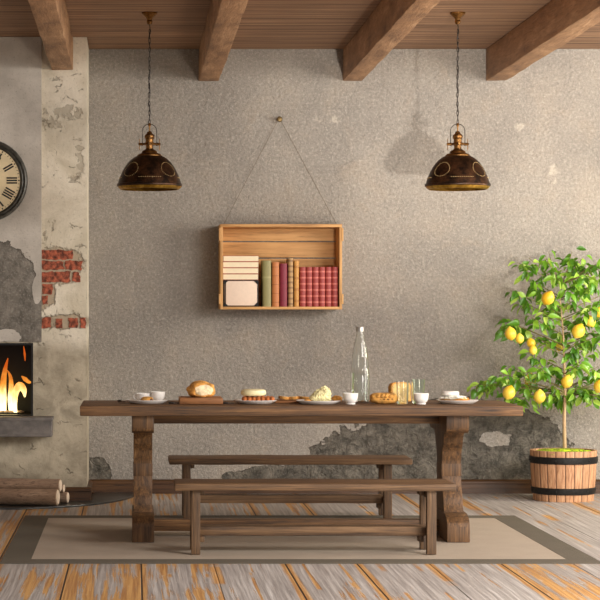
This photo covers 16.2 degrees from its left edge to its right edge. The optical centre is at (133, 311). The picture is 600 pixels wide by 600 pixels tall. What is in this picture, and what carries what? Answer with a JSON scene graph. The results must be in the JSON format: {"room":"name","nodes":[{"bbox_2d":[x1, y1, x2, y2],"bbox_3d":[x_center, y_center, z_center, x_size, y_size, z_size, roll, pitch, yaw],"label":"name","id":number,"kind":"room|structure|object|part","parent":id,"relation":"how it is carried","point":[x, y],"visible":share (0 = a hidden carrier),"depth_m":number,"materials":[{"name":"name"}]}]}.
{"room":"dining room","nodes":[
{"label":"dining room","id":0,"kind":"room"},
{"bbox_2d":[0,37,88,486],"bbox_3d":[-0.984,-0.282,14.257,1.342,3.085,0.643,0,0,0],"label":"wall","id":1,"kind":"structure","parent":0,"point":[61,360],"depth_m":13.94,"materials":[{"name":"paint"}]},
{"bbox_2d":[0,37,41,342],"bbox_3d":[-0.980,-0.811,13.931,0.734,2.027,0.019,0,0,0],"label":"chimney breast","id":2,"kind":"object","parent":1,"relation":"attached to","point":[20,57],"visible":0.94,"depth_m":13.92,"materials":[{"name":"grey paint"}]},
{"bbox_2d":[0,142,27,219],"bbox_3d":[-0.979,-0.871,13.903,0.549,0.549,0.039,0,0,0],"label":"wall clock","id":3,"kind":"object","parent":2,"relation":"attached to","point":[13,173],"visible":1,"depth_m":13.90,"materials":[{"name":"grey metal"}]},
{"bbox_2d":[0,343,53,436],"bbox_3d":[-0.980,0.513,14.102,0.896,0.610,0.739,0,0,0],"label":"fireplace","id":4,"kind":"object","parent":1,"relation":"attached to","point":[17,419],"visible":1,"depth_m":14.13,"materials":[{"name":"metal"}]},
{"bbox_2d":[0,410,23,413],"bbox_3d":[-0.949,0.673,14.160,0.423,0.025,0.160,0,0,0],"label":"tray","id":5,"kind":"object","parent":4,"relation":"on","point":[1,411],"depth_m":14.11,"materials":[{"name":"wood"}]},
{"bbox_3d":[-0.984,0.808,13.739,0.878,0.016,0.012,0,0,0],"label":"ledge moulding","id":6,"kind":"part","parent":4,"relation":"part of","materials":[{"name":"grey stone"}]},
{"bbox_2d":[65,487,90,499],"bbox_3d":[-0.984,1.211,13.925,1.398,0.098,0.028,0,0,0],"label":"baseboard","id":7,"kind":"structure","parent":1,"relation":"attached to","point":[75,493],"depth_m":13.92,"materials":[{"name":"brown wood"}]},
{"bbox_2d":[87,480,92,495],"bbox_3d":[-0.298,1.211,14.245,0.028,0.098,0.611,0,0,0],"label":"baseboard","id":8,"kind":"structure","parent":1,"relation":"attached to","point":[90,483],"depth_m":14.31,"materials":[{"name":"brown wood"}]},
{"bbox_2d":[0,494,599,599],"bbox_3d":[1.000,1.310,10.155,8.400,0.100,9.150,0,0,0],"label":"floor","id":9,"kind":"structure","parent":0,"point":[577,524],"depth_m":10.04,"materials":[{"name":"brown wood"}]},
{"bbox_2d":[0,492,132,509],"bbox_3d":[-0.616,1.254,13.899,1.714,0.012,0.860,0,0,-26],"label":"hearth","id":10,"kind":"object","parent":9,"relation":"on","point":[98,498],"visible":0.86,"depth_m":13.76,"materials":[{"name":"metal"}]},
{"bbox_2d":[0,488,59,504],"bbox_3d":[-1.028,1.193,13.634,1.105,0.106,0.106,0,0,12],"label":"log","id":11,"kind":"object","parent":10,"relation":"on","point":[7,496],"visible":1,"depth_m":13.52,"materials":[{"name":"brown wood"}]},
{"bbox_2d":[0,478,61,491],"bbox_3d":[-1.014,1.123,13.709,1.105,0.083,0.084,0,0,12],"label":"log","id":12,"kind":"object","parent":11,"relation":"on","point":[9,483],"visible":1,"depth_m":13.60,"materials":[{"name":"brown wood"}]},
{"bbox_2d":[59,492,68,502],"bbox_3d":[-0.700,1.210,13.762,0.555,0.073,0.074,0,0,12],"label":"log","id":13,"kind":"object","parent":10,"relation":"on","point":[64,497],"visible":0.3,"depth_m":13.68,"materials":[{"name":"brown wood"}]},
{"bbox_2d":[60,484,64,492],"bbox_3d":[-0.725,1.148,13.721,0.555,0.058,0.058,0,0,12],"label":"log","id":14,"kind":"object","parent":13,"relation":"on","point":[63,485],"visible":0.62,"depth_m":13.65,"materials":[{"name":"beige wood"}]},
{"bbox_2d":[0,515,599,563],"bbox_3d":[0.838,1.257,11.730,3.020,0.004,2.460,0,0,0],"label":"area rug","id":15,"kind":"object","parent":9,"relation":"on","point":[39,539],"visible":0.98,"depth_m":11.29,"materials":[{"name":"beige carpet"}]},
{"bbox_2d":[168,455,412,517],"bbox_3d":[0.948,1.070,12.855,1.474,0.371,0.353,0,0,0],"label":"bench","id":16,"kind":"object","parent":15,"relation":"on","point":[383,500],"visible":0.87,"depth_m":12.79,"materials":[{"name":"brown wood"}]},
{"bbox_3d":[0.320,1.089,12.975,0.048,0.331,0.052,0,0,0],"label":"leg","id":17,"kind":"part","parent":16,"relation":"part of","materials":[{"name":"brown wood"}]},
{"bbox_3d":[0.320,1.089,12.735,0.047,0.331,0.051,0,0,0],"label":"leg","id":18,"kind":"part","parent":16,"relation":"part of","materials":[{"name":"brown wood"}]},
{"bbox_3d":[0.948,0.904,12.855,1.474,0.040,0.353,0,0,0],"label":"seat","id":19,"kind":"part","parent":16,"relation":"part of","materials":[{"name":"brown wood"}]},
{"bbox_3d":[1.538,1.089,12.974,0.050,0.332,0.052,0,0,0],"label":"leg","id":20,"kind":"part","parent":16,"relation":"part of","materials":[{"name":"brown wood"}]},
{"bbox_3d":[1.537,1.089,12.735,0.050,0.332,0.051,0,0,0],"label":"leg","id":21,"kind":"part","parent":16,"relation":"part of","materials":[{"name":"brown wood"}]},
{"bbox_2d":[80,400,522,541],"bbox_3d":[0.911,0.882,11.785,2.410,0.745,0.752,0,0,0],"label":"dining table","id":22,"kind":"object","parent":15,"relation":"on","point":[449,422],"visible":0.93,"depth_m":11.62,"materials":[{"name":"brown wood"}]},
{"bbox_3d":[0.050,0.890,11.790,0.105,0.480,0.428,0,0,0],"label":"leg","id":23,"kind":"part","parent":22,"relation":"part of","materials":[{"name":"brown wood"}]},
{"bbox_2d":[126,399,167,403],"bbox_3d":[0.074,0.499,11.720,0.237,0.021,0.237,0,0,0],"label":"plate","id":24,"kind":"object","parent":22,"relation":"on","point":[132,401],"visible":0.96,"depth_m":11.63,"materials":[{"name":"white ceramic"}]},
{"bbox_2d":[133,393,150,399],"bbox_3d":[0.054,0.478,11.760,0.087,0.048,0.087,0,0,45],"label":"coffee cup","id":25,"kind":"object","parent":24,"relation":"on","point":[139,396],"visible":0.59,"depth_m":11.73,"materials":[{"name":"white ceramic"}]},
{"bbox_2d":[140,396,152,399],"bbox_3d":[0.071,0.486,11.656,0.071,0.035,0.045,0,0,0],"label":"bun","id":26,"kind":"object","parent":24,"relation":"on","point":[147,397],"visible":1,"depth_m":11.64,"materials":[{"name":"orange food"}]},
{"bbox_2d":[151,391,164,399],"bbox_3d":[0.134,0.473,11.740,0.081,0.057,0.081,0,0,0],"label":"coffee cup","id":27,"kind":"object","parent":24,"relation":"on","point":[156,395],"visible":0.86,"depth_m":11.71,"materials":[{"name":"white ceramic"}]},
{"bbox_2d":[178,396,222,403],"bbox_3d":[0.371,0.493,11.735,0.240,0.034,0.290,0,0,0],"label":"board","id":28,"kind":"object","parent":22,"relation":"on","point":[182,399],"visible":0.98,"depth_m":11.59,"materials":[{"name":"brown wood"}]},
{"bbox_2d":[186,380,214,396],"bbox_3d":[0.373,0.428,11.736,0.163,0.094,0.166,0,0,0],"label":"loaf","id":29,"kind":"object","parent":28,"relation":"on","point":[199,388],"visible":1,"depth_m":11.67,"materials":[{"name":"brown food"}]},
{"bbox_2d":[234,399,276,403],"bbox_3d":[0.675,0.499,11.700,0.242,0.021,0.242,0,0,0],"label":"plate","id":30,"kind":"object","parent":22,"relation":"on","point":[239,401],"visible":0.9,"depth_m":11.61,"materials":[{"name":"white ceramic"}]},
{"bbox_3d":[0.660,0.484,11.707,0.041,0.037,0.051,0,0,0],"label":"pastry piece","id":31,"kind":"object","parent":30,"relation":"on","visible":0},
{"bbox_2d":[241,389,265,395],"bbox_3d":[0.665,0.447,11.680,0.142,0.037,0.142,0,0,0],"label":"cheese","id":32,"kind":"object","parent":31,"relation":"on","point":[245,392],"visible":1,"depth_m":11.62,"materials":[{"name":"beige food"}]},
{"bbox_2d":[275,399,299,402],"bbox_3d":[0.896,0.503,11.860,0.214,0.014,0.240,0,0,0],"label":"serving board","id":33,"kind":"object","parent":22,"relation":"on","point":[278,400],"visible":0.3,"depth_m":11.74,"materials":[{"name":"brown wood"}]},
{"bbox_2d":[278,396,288,399],"bbox_3d":[0.844,0.483,11.810,0.064,0.023,0.084,0,0,0],"label":"bread slice","id":34,"kind":"object","parent":33,"relation":"on","point":[279,397],"visible":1,"depth_m":11.77,"materials":[{"name":"brown food"}]},
{"bbox_2d":[289,396,298,399],"bbox_3d":[0.897,0.483,11.810,0.064,0.019,0.084,0,0,0],"label":"bread slice","id":35,"kind":"object","parent":33,"relation":"on","point":[290,397],"visible":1,"depth_m":11.77,"materials":[{"name":"brown food"}]},
{"bbox_2d":[296,399,340,404],"bbox_3d":[1.024,0.499,11.650,0.250,0.021,0.250,0,0,0],"label":"plate","id":36,"kind":"object","parent":22,"relation":"on","point":[301,401],"visible":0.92,"depth_m":11.56,"materials":[{"name":"white ceramic"}]},
{"bbox_2d":[309,386,331,400],"bbox_3d":[1.032,0.455,11.650,0.129,0.095,0.103,0,0,0],"label":"cheese wedge","id":37,"kind":"object","parent":36,"relation":"on","point":[324,393],"visible":0.94,"depth_m":11.61,"materials":[{"name":"beige food"}]},
{"bbox_2d":[331,395,341,401],"bbox_3d":[1.127,0.482,11.674,0.064,0.038,0.062,0,0,0],"label":"bread","id":38,"kind":"object","parent":36,"relation":"on","point":[334,398],"visible":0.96,"depth_m":11.65,"materials":[{"name":"orange food"}]},
{"bbox_2d":[343,393,357,403],"bbox_3d":[1.196,0.479,11.600,0.086,0.062,0.086,0,0,0],"label":"coffee cup","id":39,"kind":"object","parent":22,"relation":"on","point":[349,398],"visible":1,"depth_m":11.57,"materials":[{"name":"white ceramic"}]},
{"bbox_2d":[351,327,368,401],"bbox_3d":[1.278,0.297,11.880,0.105,0.425,0.105,0,0,0],"label":"water bottle","id":40,"kind":"object","parent":22,"relation":"on","point":[359,365],"visible":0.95,"depth_m":11.84,"materials":[{"name":"clear glass"}]},
{"bbox_2d":[370,392,396,403],"bbox_3d":[1.388,0.479,11.674,0.152,0.062,0.104,0,0,0],"label":"loaf","id":41,"kind":"object","parent":22,"relation":"on","point":[378,398],"visible":1,"depth_m":11.64,"materials":[{"name":"orange food"}]},
{"bbox_2d":[388,382,410,401],"bbox_3d":[1.502,0.451,11.859,0.129,0.112,0.047,0,0,-20],"label":"toast slice","id":42,"kind":"object","parent":22,"relation":"on","point":[392,388],"visible":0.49,"depth_m":11.84,"materials":[{"name":"food"}]},
{"bbox_2d":[396,381,408,403],"bbox_3d":[1.490,0.446,11.650,0.069,0.128,0.069,0,0,0],"label":"glass tumbler","id":43,"kind":"object","parent":22,"relation":"on","point":[402,387],"visible":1,"depth_m":11.62,"materials":[{"name":"clear glass"}]},
{"bbox_2d":[411,379,424,402],"bbox_3d":[1.589,0.443,11.740,0.076,0.134,0.076,0,0,0],"label":"glass tumbler","id":44,"kind":"object","parent":22,"relation":"on","point":[418,385],"visible":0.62,"depth_m":11.71,"materials":[{"name":"clear glass"}]},
{"bbox_2d":[413,393,428,403],"bbox_3d":[1.585,0.479,11.600,0.086,0.061,0.086,0,0,0],"label":"coffee cup","id":45,"kind":"object","parent":22,"relation":"on","point":[419,398],"visible":1,"depth_m":11.57,"materials":[{"name":"white ceramic"}]},
{"bbox_3d":[1.768,0.890,11.790,0.108,0.480,0.428,0,0,0],"label":"leg","id":46,"kind":"part","parent":22,"relation":"part of","materials":[{"name":"brown wood"}]},
{"bbox_2d":[436,399,477,403],"bbox_3d":[1.801,0.499,11.700,0.237,0.021,0.237,0,0,0],"label":"plate","id":47,"kind":"object","parent":22,"relation":"on","point":[471,401],"visible":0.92,"depth_m":11.61,"materials":[{"name":"white ceramic"}]},
{"bbox_2d":[437,395,469,400],"bbox_3d":[1.781,0.481,11.696,0.184,0.036,0.156,0,0,0],"label":"pastry","id":48,"kind":"object","parent":47,"relation":"on","point":[456,397],"visible":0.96,"depth_m":11.65,"materials":[{"name":"white food"}]},
{"bbox_2d":[442,391,458,395],"bbox_3d":[1.763,0.452,11.705,0.098,0.024,0.098,0,0,0],"label":"cheese round","id":49,"kind":"object","parent":48,"relation":"on","point":[449,393],"visible":1,"depth_m":11.66,"materials":[{"name":"white food"}]},
{"bbox_2d":[174,478,455,554],"bbox_3d":[0.936,1.070,10.995,1.448,0.371,0.354,0,0,0],"label":"bench","id":50,"kind":"object","parent":15,"relation":"on","point":[425,531],"visible":1,"depth_m":10.91,"materials":[{"name":"brown wood"}]},
{"bbox_3d":[0.320,1.090,11.115,0.047,0.331,0.051,0,0,0],"label":"leg","id":51,"kind":"part","parent":50,"relation":"part of","materials":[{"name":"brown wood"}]},
{"bbox_3d":[0.319,1.089,10.875,0.047,0.331,0.052,0,0,0],"label":"leg","id":52,"kind":"part","parent":50,"relation":"part of","materials":[{"name":"brown wood"}]},
{"bbox_3d":[0.936,0.904,10.995,1.448,0.039,0.354,0,0,0],"label":"seat","id":53,"kind":"part","parent":50,"relation":"part of","materials":[{"name":"brown wood"}]},
{"bbox_3d":[1.538,1.089,11.114,0.052,0.333,0.051,0,0,0],"label":"leg","id":54,"kind":"part","parent":50,"relation":"part of","materials":[{"name":"brown wood"}]},
{"bbox_3d":[1.538,1.089,10.875,0.049,0.332,0.051,0,0,0],"label":"leg","id":55,"kind":"part","parent":50,"relation":"part of","materials":[{"name":"brown wood"}]},
{"bbox_2d":[529,448,597,501],"bbox_3d":[2.879,1.086,14.080,0.464,0.346,0.458,0,0,0],"label":"barrel planter","id":56,"kind":"object","parent":9,"relation":"on","point":[557,474],"visible":1,"depth_m":13.90,"materials":[{"name":"brown wood"}]},
{"bbox_2d":[467,246,599,447],"bbox_3d":[2.899,0.232,14.071,1.315,1.359,0.565,0,0,0],"label":"tree","id":57,"kind":"object","parent":56,"relation":"on","point":[512,331],"visible":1,"depth_m":14.05,"materials":[{"name":"green plant"}]},
{"bbox_2d":[0,0,599,48],"bbox_3d":[1.000,-1.876,11.155,8.400,0.100,7.150,0,0,0],"label":"ceiling","id":58,"kind":"structure","parent":0,"point":[106,24],"depth_m":13.34,"materials":[{"name":"brown wood"}]},
{"bbox_2d":[28,0,72,70],"bbox_3d":[-0.475,-1.715,10.960,0.148,0.227,5.964,0,0,0],"label":"ceiling beam","id":59,"kind":"structure","parent":58,"relation":"attached to","point":[50,16],"depth_m":12.18,"materials":[{"name":"brown wood"}]},
{"bbox_2d":[117,12,181,190],"bbox_3d":[0.095,-1.286,12.805,0.399,1.079,0.399,0,0,-42],"label":"pendant lamp","id":60,"kind":"object","parent":58,"relation":"hanging from","point":[149,170],"visible":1,"depth_m":12.70,"materials":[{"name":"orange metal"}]},
{"bbox_3d":[0.095,-0.865,12.805,0.390,0.175,0.390,0,0,0],"label":"lamp shade","id":61,"kind":"part","parent":60,"relation":"part of","materials":[{"name":"brown metal"}]},
{"bbox_3d":[0.095,-1.424,12.805,0.013,0.666,0.014,0,0,0],"label":"cord","id":62,"kind":"part","parent":60,"relation":"part of","materials":[{"name":"grey metal"}]},
{"bbox_3d":[0.095,-1.448,12.805,0.014,0.619,0.014,0,0,45],"label":"chain","id":63,"kind":"part","parent":60,"relation":"part of","materials":[{"name":"grey metal"}]},
{"bbox_2d":[199,0,247,80],"bbox_3d":[0.521,-1.715,11.281,0.146,0.227,6.600,0,0,0],"label":"ceiling beam","id":64,"kind":"structure","parent":58,"relation":"attached to","point":[223,20],"depth_m":12.42,"materials":[{"name":"brown wood"}]},
{"bbox_2d":[343,0,440,80],"bbox_3d":[1.518,-1.714,11.280,0.140,0.228,6.600,0,0,0],"label":"ceiling beam","id":65,"kind":"structure","parent":58,"relation":"attached to","point":[391,21],"depth_m":12.56,"materials":[{"name":"brown wood"}]},
{"bbox_2d":[425,12,490,190],"bbox_3d":[1.974,-1.286,12.805,0.399,1.079,0.399,0,0,-42],"label":"pendant lamp","id":66,"kind":"object","parent":58,"relation":"hanging from","point":[457,170],"visible":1,"depth_m":12.70,"materials":[{"name":"orange metal"}]},
{"bbox_3d":[1.974,-1.448,12.805,0.014,0.619,0.014,0,0,45],"label":"chain","id":67,"kind":"part","parent":66,"relation":"part of","materials":[{"name":"grey metal"}]},
{"bbox_3d":[1.974,-0.865,12.805,0.390,0.175,0.390,0,0,0],"label":"lamp shade","id":68,"kind":"part","parent":66,"relation":"part of","materials":[{"name":"brown metal"}]},
{"bbox_3d":[1.974,-1.424,12.805,0.013,0.666,0.014,0,0,0],"label":"cord","id":69,"kind":"part","parent":66,"relation":"part of","materials":[{"name":"grey metal"}]},
{"bbox_2d":[486,0,599,80],"bbox_3d":[2.513,-1.714,11.280,0.145,0.228,6.605,0,0,0],"label":"ceiling beam","id":70,"kind":"structure","parent":58,"relation":"attached to","point":[558,22],"depth_m":12.76,"materials":[{"name":"brown wood"}]},
{"bbox_2d":[89,49,599,478],"bbox_3d":[1.000,-0.283,14.655,8.400,3.086,0.150,0,0,0],"label":"wall","id":71,"kind":"structure","parent":0,"point":[427,276],"depth_m":14.58,"materials":[{"name":"paint"}]},
{"bbox_2d":[89,479,599,493],"bbox_3d":[2.444,1.211,14.566,5.512,0.098,0.028,0,0,0],"label":"baseboard","id":72,"kind":"structure","parent":71,"relation":"attached to","point":[159,486],"depth_m":14.56,"materials":[{"name":"brown wood"}]},
{"bbox_3d":[1.007,-1.333,14.545,0.040,0.040,0.070,0,0,0],"label":"nail","id":73,"kind":"object","parent":71,"relation":"attached to","visible":0},
{"bbox_2d":[224,121,335,222],"bbox_3d":[1.011,-0.971,14.538,0.790,0.744,0.039,0,0,0],"label":"cord","id":74,"kind":"object","parent":73,"relation":"hanging from","point":[281,121],"visible":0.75,"depth_m":14.54,"materials":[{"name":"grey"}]},
{"bbox_2d":[219,224,342,308],"bbox_3d":[1.002,-0.308,14.426,0.847,0.580,0.284,0,0,0],"label":"wooden crate","id":75,"kind":"object","parent":74,"relation":"hanging from","point":[227,232],"visible":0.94,"depth_m":14.55,"materials":[{"name":"brown wood"}]},
{"bbox_2d":[223,280,257,306],"bbox_3d":[0.729,-0.127,14.398,0.237,0.182,0.184,0,0,0],"label":"storage box","id":76,"kind":"object","parent":75,"relation":"on","point":[236,293],"visible":0.98,"depth_m":14.31,"materials":[{"name":"fabric"}]},
{"bbox_2d":[223,274,257,279],"bbox_3d":[0.728,-0.239,14.396,0.241,0.041,0.168,0,0,0],"label":"flat book","id":77,"kind":"object","parent":76,"relation":"on","point":[225,276],"visible":0.82,"depth_m":14.31,"materials":[{"name":"beige paper"}]},
{"bbox_2d":[223,268,258,273],"bbox_3d":[0.727,-0.281,14.396,0.243,0.041,0.168,0,0,0],"label":"flat book","id":78,"kind":"object","parent":77,"relation":"on","point":[225,270],"visible":0.82,"depth_m":14.31,"materials":[{"name":"beige paper"}]},
{"bbox_2d":[223,262,258,267],"bbox_3d":[0.728,-0.322,14.396,0.243,0.041,0.168,0,0,0],"label":"flat book","id":79,"kind":"object","parent":78,"relation":"on","point":[225,264],"visible":0.82,"depth_m":14.31,"materials":[{"name":"beige paper"}]},
{"bbox_2d":[223,256,258,261],"bbox_3d":[0.729,-0.364,14.396,0.242,0.041,0.168,0,0,0],"label":"flat book","id":80,"kind":"object","parent":79,"relation":"on","point":[225,258],"visible":0.82,"depth_m":14.31,"materials":[{"name":"beige paper"}]},
{"bbox_2d":[261,260,270,306],"bbox_3d":[0.906,-0.194,14.403,0.059,0.314,0.190,0,0,0],"label":"book","id":81,"kind":"object","parent":75,"relation":"on","point":[265,265],"visible":1,"depth_m":14.31,"materials":[{"name":"green fabric"}]},
{"bbox_2d":[271,262,278,306],"bbox_3d":[0.965,-0.188,14.403,0.049,0.303,0.190,0,0,0],"label":"book","id":82,"kind":"object","parent":75,"relation":"on","point":[274,265],"visible":0.88,"depth_m":14.31,"materials":[{"name":"orange fabric"}]},
{"bbox_2d":[279,264,286,306],"bbox_3d":[1.019,-0.183,14.403,0.052,0.293,0.190,0,0,0],"label":"book","id":83,"kind":"object","parent":75,"relation":"on","point":[282,267],"visible":0.88,"depth_m":14.31,"materials":[{"name":"red fabric"}]},
{"bbox_2d":[286,258,292,306],"bbox_3d":[1.068,-0.201,14.402,0.034,0.329,0.192,0,0,0],"label":"book","id":84,"kind":"object","parent":75,"relation":"on","point":[289,261],"visible":0.99,"depth_m":14.31,"materials":[{"name":"leather"}]},
{"bbox_2d":[293,261,298,306],"bbox_3d":[1.107,-0.193,14.402,0.034,0.312,0.192,0,0,0],"label":"book","id":85,"kind":"object","parent":75,"relation":"on","point":[295,263],"visible":0.95,"depth_m":14.31,"materials":[{"name":"orange leather"}]},
{"bbox_2d":[299,267,305,306],"bbox_3d":[1.150,-0.172,14.393,0.042,0.270,0.170,0,0,0],"label":"book","id":86,"kind":"object","parent":75,"relation":"on","point":[302,270],"visible":0.88,"depth_m":14.31,"materials":[{"name":"red leather"}]},
{"bbox_2d":[306,267,311,306],"bbox_3d":[1.194,-0.172,14.393,0.042,0.270,0.170,0,0,0],"label":"book","id":87,"kind":"object","parent":75,"relation":"on","point":[308,269],"visible":0.88,"depth_m":14.31,"materials":[{"name":"red leather"}]},
{"bbox_2d":[312,267,318,306],"bbox_3d":[1.238,-0.172,14.393,0.042,0.270,0.170,0,0,0],"label":"book","id":88,"kind":"object","parent":75,"relation":"on","point":[315,270],"visible":0.88,"depth_m":14.31,"materials":[{"name":"red leather"}]},
{"bbox_2d":[319,267,324,306],"bbox_3d":[1.282,-0.172,14.393,0.042,0.270,0.170,0,0,0],"label":"book","id":89,"kind":"object","parent":75,"relation":"on","point":[321,269],"visible":0.88,"depth_m":14.31,"materials":[{"name":"red leather"}]},
{"bbox_2d":[325,267,330,306],"bbox_3d":[1.326,-0.172,14.393,0.042,0.270,0.170,0,0,0],"label":"book","id":90,"kind":"object","parent":75,"relation":"on","point":[327,269],"visible":0.88,"depth_m":14.31,"materials":[{"name":"red leather"}]},
{"bbox_2d":[331,267,337,306],"bbox_3d":[1.370,-0.172,14.393,0.042,0.270,0.170,0,0,0],"label":"book","id":91,"kind":"object","parent":75,"relation":"on","point":[334,270],"visible":0.88,"depth_m":14.31,"materials":[{"name":"red leather"}]}
]}

